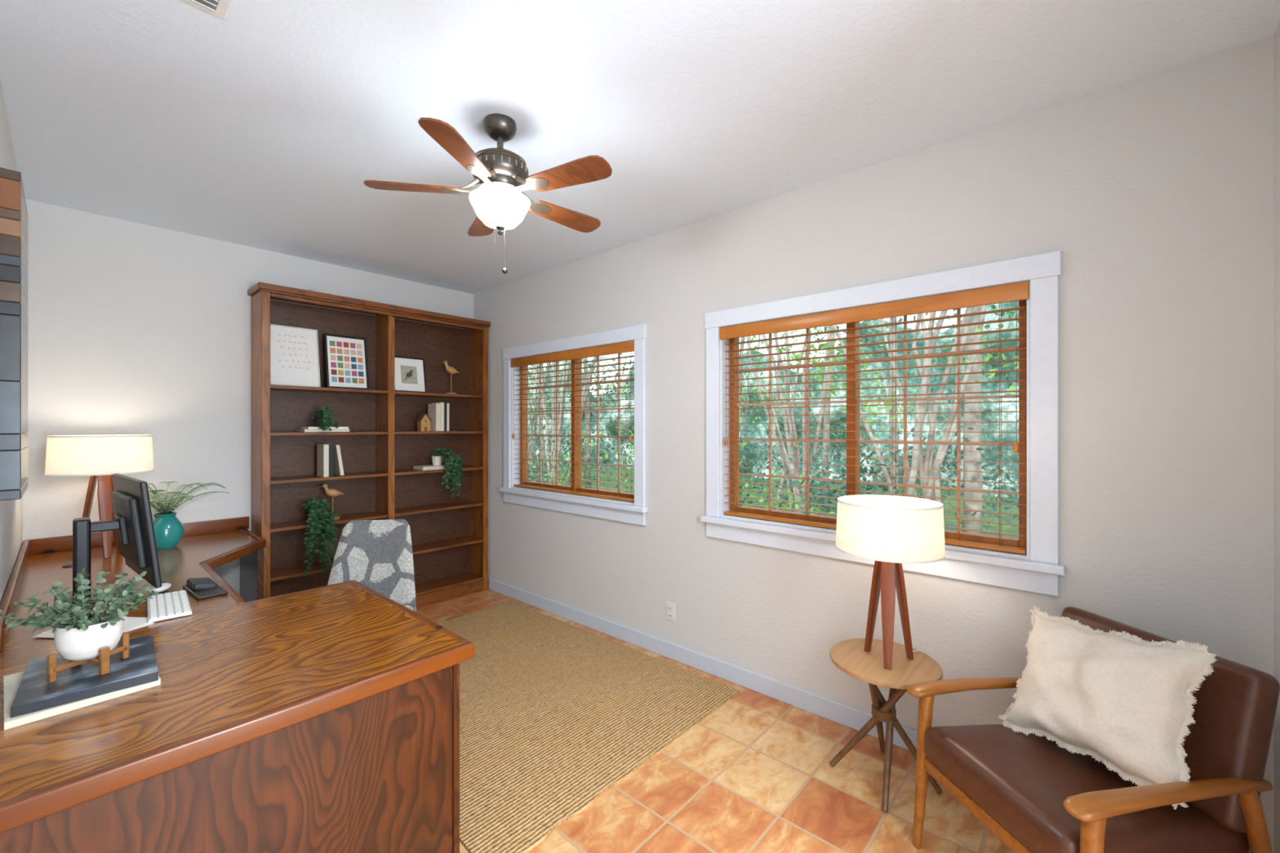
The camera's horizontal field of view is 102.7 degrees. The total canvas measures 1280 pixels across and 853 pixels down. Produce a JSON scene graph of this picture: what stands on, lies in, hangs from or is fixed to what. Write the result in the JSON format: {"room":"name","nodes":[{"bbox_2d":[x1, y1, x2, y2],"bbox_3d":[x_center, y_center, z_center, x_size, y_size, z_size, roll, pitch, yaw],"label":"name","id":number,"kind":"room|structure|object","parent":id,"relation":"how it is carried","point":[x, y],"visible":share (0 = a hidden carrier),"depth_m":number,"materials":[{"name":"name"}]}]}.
{"room":"office","nodes":[
{"label":"office","id":0,"kind":"room"},
{"bbox_2d":[0,79,22,604],"bbox_3d":[-0.814,0.113,0.449,7.212,2.735,0.100,0,0,42],"label":"wall","id":1,"kind":"structure","parent":0,"point":[11,510],"depth_m":2.08,"materials":[{"name":"white paint"}]},
{"bbox_2d":[0,167,27,500],"bbox_3d":[-2.079,-0.278,1.688,0.450,0.999,0.065,0,0,42],"label":"wall art","id":2,"kind":"object","parent":1,"relation":"attached to","point":[13,206],"visible":1,"depth_m":1.55},
{"bbox_2d":[22,199,473,595],"bbox_3d":[-2.527,0.113,3.872,0.100,2.735,2.732,0,0,42],"label":"wall","id":3,"kind":"structure","parent":0,"point":[134,328],"depth_m":3.21,"materials":[{"name":"white paint"}]},
{"bbox_2d":[0,0,1279,293],"bbox_3d":[0.145,-1.305,1.525,7.212,0.100,2.982,0,0,42],"label":"ceiling","id":4,"kind":"structure","parent":0,"point":[264,125],"depth_m":1.96,"materials":[{"name":"white paint"}]},
{"bbox_2d":[182,0,231,18],"bbox_3d":[-1.262,-1.247,1.409,0.240,0.016,0.225,0,0,42],"label":"ceiling vent","id":5,"kind":"object","parent":4,"relation":"attached to","point":[220,8],"depth_m":1.52,"materials":[{"name":"white metal"}]},
{"bbox_2d":[363,113,612,274],"bbox_3d":[-0.549,-0.945,2.135,0.998,0.619,0.970,0,0,42],"label":"ceiling fan","id":6,"kind":"object","parent":4,"relation":"hanging from","point":[500,202],"depth_m":2.03,"materials":[{"name":"brown wood"}]},
{"bbox_2d":[415,588,1014,852],"bbox_3d":[0.145,1.530,1.525,7.212,0.100,2.982,0,0,42],"label":"floor","id":7,"kind":"structure","parent":0,"point":[755,775],"depth_m":2.04,"materials":[{"name":"tile"}]},
{"bbox_2d":[0,516,474,852],"bbox_3d":[-1.966,1.052,2.249,2.883,0.855,1.047,0,0,42],"label":"desk","id":8,"kind":"object","parent":7,"relation":"on","point":[323,719],"visible":0.91,"depth_m":1.44,"materials":[{"name":"brown wood"}]},
{"bbox_2d":[3,634,160,730],"bbox_3d":[-1.536,0.688,1.417,0.374,0.044,0.301,0,0,42],"label":"books","id":9,"kind":"object","parent":8,"relation":"on","point":[28,696],"visible":0.95,"depth_m":1.34,"materials":[{"name":"paper"}]},
{"bbox_2d":[0,567,159,683],"bbox_3d":[-1.530,0.529,1.393,0.290,0.272,0.272,0,0,9],"label":"potted plant","id":10,"kind":"object","parent":9,"relation":"on","point":[81,637],"visible":1,"depth_m":1.38,"materials":[{"name":"green plant"}]},
{"bbox_2d":[31,616,154,638],"bbox_3d":[-1.903,0.708,1.803,0.286,0.004,0.228,0,0,13],"label":"loose papers","id":11,"kind":"object","parent":8,"relation":"on","point":[130,624],"visible":0.36,"depth_m":1.82,"materials":[{"name":"white paper"}]},
{"bbox_2d":[44,434,154,558],"bbox_3d":[-2.957,0.380,2.815,0.414,0.663,0.414,0,0,2],"label":"table lamp","id":12,"kind":"object","parent":8,"relation":"on","point":[101,456],"visible":0.94,"depth_m":2.71,"materials":[{"name":"white fabric"}]},
{"bbox_2d":[53,473,161,605],"bbox_3d":[-2.274,0.465,2.183,0.602,0.489,0.294,0,0,42],"label":"computer monitor","id":13,"kind":"object","parent":8,"relation":"on","point":[133,524],"visible":0.84,"depth_m":2.10,"materials":[{"name":"black plastic"}]},
{"bbox_2d":[147,581,171,593],"bbox_3d":[-2.060,0.692,2.197,0.064,0.034,0.110,0,0,-18],"label":"computer mouse","id":14,"kind":"object","parent":8,"relation":"on","point":[165,586],"visible":0.65,"depth_m":2.18,"materials":[{"name":"white plastic"}]},
{"bbox_2d":[146,590,191,622],"bbox_3d":[-1.851,0.700,2.011,0.120,0.016,0.360,0,0,-44],"label":"keyboard","id":15,"kind":"object","parent":8,"relation":"on","point":[166,606],"visible":1,"depth_m":1.97,"materials":[{"name":"white plastic"}]},
{"bbox_2d":[147,481,230,549],"bbox_3d":[-2.731,0.520,3.062,0.394,0.379,0.528,0,0,8],"label":"fern","id":16,"kind":"object","parent":8,"relation":"on","point":[169,531],"visible":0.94,"depth_m":2.98,"materials":[{"name":"teal ceramic"}]},
{"bbox_2d":[182,577,227,599],"bbox_3d":[-1.877,0.689,2.208,0.260,0.042,0.100,0,0,38],"label":"computer mouse","id":17,"kind":"object","parent":8,"relation":"on","point":[200,588],"visible":1,"depth_m":2.18,"materials":[{"name":"black plastic"}]},
{"bbox_2d":[247,281,490,608],"bbox_3d":[-2.041,0.265,4.101,0.305,2.430,1.725,0,0,42],"label":"bookcase","id":18,"kind":"object","parent":7,"relation":"on","point":[380,451],"visible":0.8,"depth_m":4.08,"materials":[{"name":"brown wood"}]},
{"bbox_2d":[270,324,320,386],"bbox_3d":[-2.474,-0.500,3.664,0.083,0.436,0.310,0,0,42],"label":"framed print","id":19,"kind":"object","parent":18,"relation":"on","point":[294,351],"visible":0.9,"depth_m":3.66,"materials":[{"name":"paper"}]},
{"bbox_2d":[306,288,330,293],"bbox_3d":[-2.324,-0.962,3.705,0.150,0.024,0.150,0,0,42],"label":"shallow dish","id":20,"kind":"object","parent":18,"relation":"on","point":[312,290],"visible":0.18,"depth_m":3.65,"materials":[{"name":"white ceramic"}]},
{"bbox_2d":[301,497,337,575],"bbox_3d":[-2.310,0.770,3.652,0.274,0.514,0.218,0,0,42],"label":"trailing ivy","id":21,"kind":"object","parent":18,"relation":"on","point":[317,521],"visible":1,"depth_m":3.60,"materials":[{"name":"green plant"}]},
{"bbox_2d":[296,426,349,431],"bbox_3d":[-2.328,0.021,3.761,0.200,0.038,0.290,0,0,42],"label":"stacked books","id":22,"kind":"object","parent":18,"relation":"in","point":[302,428],"visible":0.87,"depth_m":3.69,"materials":[{"name":"paper"}]},
{"bbox_2d":[311,406,338,431],"bbox_3d":[-2.268,-0.057,3.696,0.240,0.178,0.141,0,0,42],"label":"plant","id":23,"kind":"object","parent":22,"relation":"on","point":[322,419],"visible":1,"depth_m":3.66,"materials":[{"name":"green plant"}]},
{"bbox_2d":[316,443,344,477],"bbox_3d":[-2.284,0.245,3.780,0.150,0.241,0.135,0,0,42],"label":"upright books","id":24,"kind":"object","parent":18,"relation":"in","point":[329,460],"visible":1,"depth_m":3.73,"materials":[{"name":"paper"}]},
{"bbox_2d":[318,484,343,519],"bbox_3d":[-2.310,0.557,3.821,0.172,0.266,0.089,0,0,-25],"label":"bird figurine","id":25,"kind":"object","parent":18,"relation":"on","point":[331,492],"visible":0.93,"depth_m":3.81,"materials":[{"name":"brown wood"}]},
{"bbox_2d":[324,333,368,389],"bbox_3d":[-2.243,-0.490,3.921,0.080,0.417,0.295,0,0,42],"label":"framed photo collage","id":26,"kind":"object","parent":18,"relation":"in","point":[345,357],"visible":0.92,"depth_m":3.92,"materials":[{"name":"paper"}]},
{"bbox_2d":[395,355,426,392],"bbox_3d":[-1.923,-0.431,4.265,0.061,0.298,0.275,0,0,42],"label":"framed bird print","id":27,"kind":"object","parent":18,"relation":"on","point":[410,372],"visible":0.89,"depth_m":4.27,"materials":[{"name":"paper"}]},
{"bbox_2d":[416,413,431,431],"bbox_3d":[-1.817,-0.034,4.304,0.080,0.148,0.098,0,0,42],"label":"house","id":28,"kind":"object","parent":18,"relation":"on","point":[423,420],"visible":0.94,"depth_m":4.28,"materials":[{"name":"brown wood"}]},
{"bbox_2d":[413,464,447,470],"bbox_3d":[-1.790,0.350,4.380,0.180,0.030,0.220,0,0,42],"label":"book","id":29,"kind":"object","parent":18,"relation":"in","point":[431,467],"visible":0.74,"depth_m":4.31,"materials":[{"name":"white paper"}]},
{"bbox_2d":[431,447,463,497],"bbox_3d":[-1.651,0.387,4.379,0.268,0.418,0.211,0,0,42],"label":"trailing ivy","id":30,"kind":"object","parent":29,"relation":"on","point":[437,458],"visible":1,"depth_m":4.34,"materials":[{"name":"green plant"}]},
{"bbox_2d":[427,401,448,431],"bbox_3d":[-1.731,-0.085,4.401,0.150,0.251,0.118,0,0,42],"label":"upright books","id":31,"kind":"object","parent":18,"relation":"in","point":[437,412],"visible":0.83,"depth_m":4.35,"materials":[{"name":"paper"}]},
{"bbox_2d":[439,360,459,394],"bbox_3d":[-1.667,-0.427,4.493,0.089,0.294,0.172,0,0,18],"label":"bird figurine","id":32,"kind":"object","parent":18,"relation":"on","point":[451,370],"visible":0.94,"depth_m":4.48,"materials":[{"name":"brown wood"}]},
{"bbox_2d":[438,601,739,852],"bbox_3d":[-0.782,1.473,2.986,2.192,0.012,1.571,0,0,42],"label":"jute rug","id":33,"kind":"object","parent":7,"relation":"on","point":[555,714],"visible":0.66,"depth_m":2.59,"materials":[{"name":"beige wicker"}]},
{"bbox_2d":[327,519,416,612],"bbox_3d":[-1.448,0.999,2.661,0.598,0.934,0.601,0,0,-10],"label":"office chair","id":34,"kind":"object","parent":33,"relation":"on","point":[377,554],"visible":0.27,"depth_m":2.85,"materials":[{"name":"grey fabric"}]},
{"bbox_2d":[829,638,942,812],"bbox_3d":[1.022,1.227,2.147,0.428,0.506,0.428,0,0,42],"label":"side table","id":35,"kind":"object","parent":7,"relation":"on","point":[850,656],"visible":0.92,"depth_m":2.11,"materials":[{"name":"brown wood"}]},
{"bbox_2d":[835,494,946,670],"bbox_3d":[1.039,0.644,2.144,0.414,0.663,0.414,0,0,-33],"label":"table lamp","id":36,"kind":"object","parent":35,"relation":"on","point":[891,531],"visible":1,"depth_m":2.05,"materials":[{"name":"white fabric"}]},
{"bbox_2d":[912,649,968,725],"bbox_3d":[1.348,1.215,2.170,0.377,0.493,0.072,0,0,21],"label":"power cord","id":37,"kind":"object","parent":35,"relation":"hanging from","point":[917,650],"visible":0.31,"depth_m":2.20,"materials":[{"name":"white plastic"}]},
{"bbox_2d":[906,606,1279,852],"bbox_3d":[1.343,1.073,1.583,0.702,0.820,0.634,0,0,-10],"label":"armchair","id":38,"kind":"object","parent":7,"relation":"on","point":[1035,795],"visible":0.75,"depth_m":1.41,"materials":[{"name":"brown leather"}]},
{"bbox_2d":[998,605,1217,809],"bbox_3d":[1.413,0.826,1.597,0.258,0.447,0.550,0,0,-18],"label":"throw pillow","id":39,"kind":"object","parent":38,"relation":"on","point":[1122,700],"visible":0.95,"depth_m":1.50,"materials":[{"name":"fabric"}]},
{"bbox_2d":[473,35,1273,852],"bbox_3d":[1.087,0.113,2.582,7.212,2.735,0.150,0,0,42],"label":"wall","id":40,"kind":"structure","parent":0,"point":[1154,192],"depth_m":2.08,"materials":[{"name":"white paint"}]},
{"bbox_2d":[499,324,647,525],"bbox_3d":[-0.541,-0.011,3.999,1.680,1.341,0.200,0,0,42],"label":"trim","id":41,"kind":"structure","parent":40,"relation":"attached to","point":[635,513],"depth_m":3.82,"materials":[{"name":"paint"}]},
{"bbox_2d":[520,353,634,498],"bbox_3d":[-0.503,-0.025,4.042,1.440,1.097,0.075,0,0,42],"label":"window","id":42,"kind":"structure","parent":40,"relation":"in","point":[575,435],"depth_m":4.04,"materials":[{"name":"brown wood"}]},
{"bbox_2d":[510,340,634,502],"bbox_3d":[-0.558,-0.032,3.979,1.454,1.101,0.081,0,0,42],"label":"window blind","id":43,"kind":"object","parent":42,"relation":"attached to","point":[624,347],"visible":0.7,"depth_m":3.90,"materials":[{"name":"brown wood"}]},
{"bbox_2d":[666,601,675,622],"bbox_3d":[0.195,1.183,3.270,0.070,0.115,0.009,0,0,42],"label":"wall outlet","id":44,"kind":"object","parent":40,"relation":"attached to","point":[670,607],"visible":1,"depth_m":3.27,"materials":[{"name":"white plastic"}]},
{"bbox_2d":[488,577,1250,852],"bbox_3d":[0.329,1.430,3.147,4.544,0.100,0.014,0,0,42],"label":"baseboard","id":45,"kind":"structure","parent":40,"relation":"attached to","point":[841,713],"depth_m":3.02,"materials":[{"name":"paint"}]},
{"bbox_2d":[729,299,1026,551],"bbox_3d":[1.091,-0.025,2.622,1.440,1.097,0.075,0,0,42],"label":"window","id":46,"kind":"structure","parent":40,"relation":"in","point":[1021,542],"depth_m":2.58,"materials":[{"name":"brown wood"}]},
{"bbox_2d":[720,281,1028,554],"bbox_3d":[1.036,-0.032,2.559,1.454,1.101,0.081,0,0,42],"label":"window blind","id":47,"kind":"object","parent":46,"relation":"attached to","point":[1020,291],"visible":0.99,"depth_m":2.41,"materials":[{"name":"brown wood"}]},
{"bbox_2d":[700,250,1065,596],"bbox_3d":[1.053,-0.011,2.579,1.680,1.341,0.200,0,0,42],"label":"trim","id":48,"kind":"structure","parent":40,"relation":"attached to","point":[1039,574],"depth_m":2.17,"materials":[{"name":"paint"}]},
{"bbox_2d":[1273,22,1279,852],"bbox_3d":[1.160,0.113,0.587,0.100,2.735,2.732,0,0,42],"label":"wall","id":49,"kind":"structure","parent":0,"point":[1277,34],"depth_m":1.61,"materials":[{"name":"white paint"}]},
{"label":"outside","id":50,"kind":"structure","parent":0,"visible":0},
{"bbox_2d":[528,462,1018,538],"bbox_3d":[4.824,2.030,27.963,90.000,0.100,41.824,0,0,42],"label":"ground","id":51,"kind":"structure","parent":50,"point":[1010,529],"depth_m":14.11,"materials":[{"name":"green plant"}]},
{"bbox_2d":[528,302,1018,537],"bbox_3d":[-1.658,-1.626,15.597,34.051,8.851,9.727,0,0,42],"label":"trees","id":52,"kind":"object","parent":51,"relation":"on","point":[968,407],"visible":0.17,"depth_m":8.90,"materials":[{"name":"green plant"}]},
{"bbox_2d":[528,300,1018,497],"bbox_3d":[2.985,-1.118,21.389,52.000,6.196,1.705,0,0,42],"label":"tree","id":53,"kind":"object","parent":51,"relation":"on","point":[990,406],"visible":0.16,"depth_m":17.11,"materials":[{"name":"green plant"}]}
]}

